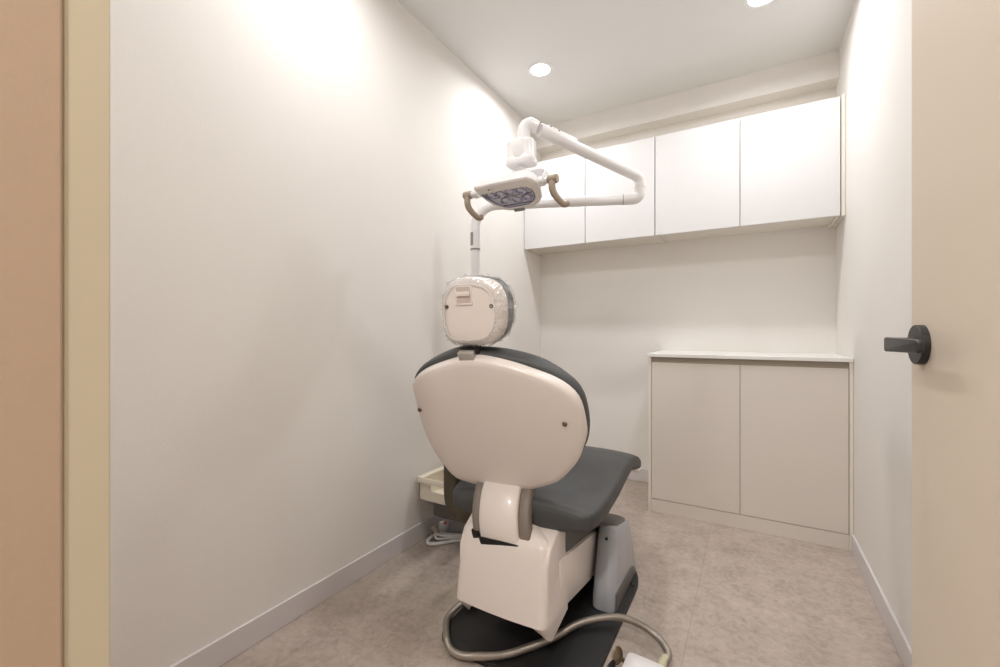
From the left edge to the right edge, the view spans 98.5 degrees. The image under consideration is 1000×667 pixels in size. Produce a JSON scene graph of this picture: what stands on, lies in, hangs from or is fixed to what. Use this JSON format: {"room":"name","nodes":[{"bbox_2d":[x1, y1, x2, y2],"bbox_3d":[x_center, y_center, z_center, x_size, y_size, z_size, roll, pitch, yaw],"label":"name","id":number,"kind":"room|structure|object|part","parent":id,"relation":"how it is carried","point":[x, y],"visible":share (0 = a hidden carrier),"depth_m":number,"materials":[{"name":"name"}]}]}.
{"room":"dental clinic","nodes":[
{"label":"dental clinic","id":0,"kind":"room"},
{"bbox_2d":[110,0,540,666],"bbox_3d":[-0.454,-0.240,1.955,0.100,2.400,3.021,0,0,30],"label":"wall","id":1,"kind":"structure","parent":0,"point":[290,221],"depth_m":1.38,"materials":[{"name":"paint"}]},
{"bbox_2d":[169,515,448,666],"bbox_3d":[-0.382,0.920,1.971,0.009,0.080,2.721,0,0,30],"label":"baseboard","id":2,"kind":"structure","parent":1,"relation":"attached to","point":[225,648],"depth_m":1.46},
{"bbox_2d":[220,479,903,666],"bbox_3d":[0.320,0.990,0.549,3.200,0.060,4.671,0,0,30],"label":"floor","id":3,"kind":"structure","parent":0,"point":[717,595],"depth_m":1.51,"materials":[{"name":"tile"}]},
{"bbox_2d":[438,521,448,532],"bbox_3d":[-0.270,0.933,2.085,0.056,0.053,0.056,0,0,30],"label":"round cap","id":4,"kind":"object","parent":3,"relation":"on","point":[443,526],"visible":0.87,"depth_m":2.06,"materials":[{"name":"grey plastic"}]},
{"bbox_2d":[426,525,461,545],"bbox_3d":[-0.235,0.930,1.989,0.210,0.059,0.094,0,0,-9],"label":"power cable","id":5,"kind":"object","parent":3,"relation":"on","point":[454,537],"visible":0.84,"depth_m":1.97,"materials":[{"name":"plastic"}]},
{"bbox_3d":[-0.224,0.932,1.974,0.166,0.026,0.045,0,0,4],"label":"thin cord","id":6,"kind":"part","parent":5,"relation":"part of","materials":[{"name":"white plastic"}]},
{"bbox_2d":[434,503,465,533],"bbox_3d":[-0.120,0.860,2.085,0.228,0.200,0.358,0,0,30],"label":"utility cover","id":7,"kind":"object","parent":3,"relation":"on","point":[455,526],"visible":0.13,"depth_m":1.98,"materials":[{"name":"grey plastic"}]},
{"bbox_2d":[417,466,445,505],"bbox_3d":[-0.231,0.706,1.980,0.231,0.105,0.190,0,0,30],"label":"storage basket","id":8,"kind":"object","parent":7,"relation":"on","point":[431,483],"visible":0.52,"depth_m":1.94,"materials":[{"name":"beige plastic"}]},
{"bbox_2d":[462,117,645,275],"bbox_3d":[0.222,-0.025,1.758,0.810,1.570,0.565,0,0,8],"label":"light","id":9,"kind":"object","parent":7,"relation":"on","point":[517,190],"visible":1,"depth_m":1.64,"materials":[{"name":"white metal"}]},
{"bbox_3d":[-0.136,-0.447,2.058,0.005,0.062,0.025,0,0,-34],"label":"marking plate","id":10,"kind":"part","parent":9,"relation":"part of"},
{"bbox_3d":[-0.105,-0.493,1.681,0.082,0.114,0.041,0,0,3],"label":"handle","id":11,"kind":"part","parent":9,"relation":"part of","materials":[{"name":"beige plastic"}]},
{"bbox_3d":[0.210,-0.516,2.021,0.709,0.227,0.045,0,0,8],"label":"horizontal arm","id":12,"kind":"part","parent":9,"relation":"part of"},
{"bbox_3d":[0.202,-0.493,1.501,0.082,0.114,0.041,0,0,3],"label":"handle","id":13,"kind":"part","parent":9,"relation":"part of","materials":[{"name":"beige plastic"}]},
{"bbox_3d":[0.381,-0.740,1.788,0.560,0.109,0.053,0,0,-33],"label":"arm","id":14,"kind":"part","parent":9,"relation":"part of"},
{"bbox_2d":[413,275,640,666],"bbox_3d":[0.159,0.403,1.611,0.624,1.113,1.122,0,0,28],"label":"dental chair","id":15,"kind":"object","parent":3,"relation":"on","point":[542,549],"visible":0.99,"depth_m":1.26,"materials":[{"name":"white plastic"}]},
{"bbox_2d":[443,283,494,340],"bbox_3d":[-0.056,-0.059,1.158,0.203,0.200,0.128,0,0,30],"label":"headrest cover","id":16,"kind":"object","parent":15,"relation":"on","point":[469,283],"visible":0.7,"depth_m":1.12,"materials":[{"name":"white plastic"}]},
{"bbox_2d":[467,275,513,341],"bbox_3d":[-0.052,-0.061,1.168,0.191,0.185,0.088,0,0,30],"label":"cushion","id":17,"kind":"object","parent":15,"relation":"on","point":[480,315],"depth_m":1.11,"materials":[{"name":"white plastic"}]},
{"bbox_2d":[415,346,589,448],"bbox_3d":[0.006,0.253,1.271,0.530,0.437,0.287,0,0,30],"label":"backrest cushion","id":18,"kind":"object","parent":15,"relation":"on","point":[506,398],"depth_m":1.16,"materials":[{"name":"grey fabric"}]},
{"bbox_3d":[0.037,0.693,1.334,0.300,0.233,0.143,0,0,30],"label":"panel","id":19,"kind":"part","parent":15,"relation":"part of","materials":[{"name":"plastic"}]},
{"bbox_3d":[0.185,0.951,1.548,0.505,0.018,0.769,0,0,30],"label":"plate","id":20,"kind":"part","parent":15,"relation":"part of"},
{"bbox_2d":[453,446,640,532],"bbox_3d":[0.218,0.545,1.685,0.548,0.150,0.810,0,0,25],"label":"seat cushion","id":21,"kind":"object","parent":15,"relation":"on","point":[578,502],"depth_m":1.35,"materials":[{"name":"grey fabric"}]},
{"bbox_3d":[0.141,0.772,1.501,0.295,0.192,0.355,0,0,30],"label":"link arm","id":22,"kind":"part","parent":15,"relation":"part of","materials":[{"name":"plastic"}]},
{"bbox_3d":[0.159,0.650,1.534,0.270,0.180,0.430,0,0,30],"label":"seat frame","id":23,"kind":"part","parent":15,"relation":"part of","materials":[{"name":"grey plastic"}]},
{"bbox_3d":[0.263,0.708,1.710,0.432,0.051,0.200,0,0,30],"label":"housing lid","id":24,"kind":"part","parent":15,"relation":"part of","materials":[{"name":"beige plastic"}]},
{"bbox_3d":[0.463,0.912,1.576,0.004,0.055,0.289,0,0,30],"label":"housing trim","id":25,"kind":"part","parent":15,"relation":"part of","materials":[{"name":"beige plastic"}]},
{"bbox_2d":[443,601,671,666],"bbox_3d":[0.178,0.912,1.271,0.778,0.088,0.423,0,0,30],"label":"hose","id":26,"kind":"object","parent":3,"relation":"on","point":[632,660],"visible":0.93,"depth_m":1.26,"materials":[{"name":"grey plastic"}]},
{"bbox_2d":[648,357,852,550],"bbox_3d":[1.289,0.545,2.304,0.866,0.830,0.462,0,0,30],"label":"base cabinet","id":27,"kind":"object","parent":3,"relation":"on","point":[760,446],"visible":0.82,"depth_m":2.07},
{"bbox_3d":[0.997,0.524,2.220,0.414,0.728,0.018,0,0,30],"label":"door","id":28,"kind":"part","parent":27,"relation":"part of","materials":[{"name":"white laminate"}]},
{"bbox_2d":[647,350,853,361],"bbox_3d":[1.285,0.121,2.303,0.872,0.018,0.468,0,0,30],"label":"countertop","id":29,"kind":"structure","parent":27,"relation":"on","point":[823,357],"depth_m":2.16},
{"bbox_3d":[1.182,0.145,2.121,0.838,0.030,0.006,0,0,30],"label":"finger rail","id":30,"kind":"part","parent":27,"relation":"part of","materials":[{"name":"silver metal"}]},
{"bbox_3d":[1.359,0.524,2.009,0.416,0.728,0.018,0,0,30],"label":"door","id":31,"kind":"part","parent":27,"relation":"part of","materials":[{"name":"white laminate"}]},
{"bbox_2d":[397,0,854,125],"bbox_3d":[0.320,-1.480,0.549,3.200,0.080,4.671,0,0,30],"label":"ceiling","id":32,"kind":"structure","parent":0,"point":[604,55],"depth_m":2.13,"materials":[{"name":"paint"}]},
{"bbox_2d":[528,61,552,77],"bbox_3d":[0.221,-1.438,2.360,0.140,0.005,0.140,0,0,30],"label":"recessed light","id":33,"kind":"object","parent":32,"relation":"in","point":[537,69],"visible":1,"depth_m":2.35,"materials":[{"name":"white plastic"}]},
{"bbox_2d":[531,64,549,75],"bbox_3d":[0.221,-1.438,2.360,0.104,0.003,0.104,0,0,-37],"label":"diffuser","id":34,"kind":"object","parent":33,"relation":"attached to","point":[536,69],"depth_m":2.36,"materials":[{"name":"white plastic"}]},
{"bbox_2d":[743,0,774,8],"bbox_3d":[1.122,-1.438,1.846,0.140,0.005,0.140,0,0,30],"label":"recessed light","id":35,"kind":"object","parent":32,"relation":"in","point":[750,4],"visible":1,"depth_m":1.88,"materials":[{"name":"white plastic"}]},
{"bbox_2d":[748,0,769,5],"bbox_3d":[1.122,-1.438,1.846,0.104,0.003,0.104,0,0,8],"label":"diffuser","id":36,"kind":"object","parent":35,"relation":"attached to","point":[750,2],"depth_m":1.88,"materials":[{"name":"white plastic"}]},
{"bbox_2d":[541,87,835,469],"bbox_3d":[1.065,-0.240,2.760,1.714,2.400,0.100,0,0,30],"label":"wall","id":37,"kind":"structure","parent":0,"point":[603,310],"depth_m":2.70,"materials":[{"name":"paint"}]},
{"bbox_2d":[524,137,662,255],"bbox_3d":[0.597,-0.845,2.816,0.844,0.573,0.275,0,0,30],"label":"upper cabinet","id":38,"kind":"object","parent":37,"relation":"attached to","point":[559,229],"visible":0.66,"depth_m":2.68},
{"bbox_3d":[0.352,-0.845,2.810,0.423,0.569,0.018,0,0,30],"label":"door","id":39,"kind":"part","parent":38,"relation":"part of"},
{"bbox_3d":[0.716,-0.845,2.598,0.413,0.569,0.018,0,0,30],"label":"door","id":40,"kind":"part","parent":38,"relation":"part of","materials":[{"name":"white laminate"}]},
{"bbox_2d":[627,469,647,481],"bbox_3d":[0.658,0.920,2.934,0.818,0.080,0.009,0,0,30],"label":"baseboard","id":41,"kind":"structure","parent":37,"relation":"attached to","point":[642,475],"depth_m":2.78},
{"bbox_2d":[535,50,838,153],"bbox_3d":[1.014,-1.371,2.673,1.714,0.138,0.101,0,0,30],"label":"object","id":42,"kind":"structure","parent":37,"relation":"attached to","point":[820,72],"depth_m":2.51,"materials":[{"name":"paint"}]},
{"bbox_2d":[655,93,845,243],"bbox_3d":[1.335,-0.846,2.384,0.866,0.579,0.279,0,0,30],"label":"upper cabinet","id":43,"kind":"object","parent":37,"relation":"attached to","point":[781,169],"visible":1,"depth_m":2.24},
{"bbox_3d":[1.082,-0.845,2.385,0.424,0.569,0.018,0,0,30],"label":"door","id":44,"kind":"part","parent":43,"relation":"part of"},
{"bbox_3d":[1.449,-0.845,2.171,0.417,0.569,0.018,0,0,30],"label":"door","id":45,"kind":"part","parent":43,"relation":"part of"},
{"bbox_3d":[1.703,-0.846,2.169,0.015,0.579,0.279,0,0,30],"label":"filler panel","id":46,"kind":"part","parent":43,"relation":"part of","materials":[{"name":"white laminate"}]},
{"bbox_2d":[836,0,911,647],"bbox_3d":[1.113,-0.240,1.042,0.100,2.400,3.021,0,0,30],"label":"wall","id":47,"kind":"structure","parent":0,"point":[874,235],"depth_m":1.50,"materials":[{"name":"paint"}]},
{"bbox_2d":[851,534,911,666],"bbox_3d":[0.974,0.920,0.911,0.009,0.080,2.255,0,0,30],"label":"baseboard","id":48,"kind":"structure","parent":47,"relation":"attached to","point":[904,650],"depth_m":1.43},
{"bbox_3d":[-0.376,-0.240,0.289,1.714,2.400,0.180,0,0,30],"label":"wall","id":49,"kind":"structure","parent":0,"visible":0},
{"bbox_2d":[0,0,61,666],"bbox_3d":[-0.065,-0.080,0.088,0.811,2.080,0.156,0,0,30],"label":"trim","id":50,"kind":"structure","parent":49,"relation":"attached to","point":[30,30],"depth_m":0.33,"materials":[{"name":"beige wood"}]},
{"bbox_2d":[62,0,109,666],"bbox_3d":[-0.018,-0.080,0.169,0.811,2.080,0.030,0,0,30],"label":"trim","id":51,"kind":"structure","parent":49,"relation":"attached to","point":[85,23],"depth_m":0.36,"materials":[{"name":"beige wood"}]},
{"bbox_2d":[884,0,999,666],"bbox_3d":[0.474,-0.059,0.349,0.078,2.022,0.743,0,0,27],"label":"door","id":52,"kind":"structure","parent":49,"relation":"in","point":[952,343],"depth_m":0.56,"materials":[{"name":"beige wood"}]},
{"bbox_3d":[0.578,0.018,0.605,0.035,0.022,0.128,0,0,30],"label":"lever handle","id":53,"kind":"part","parent":52,"relation":"part of","materials":[{"name":"black metal"}]}
]}

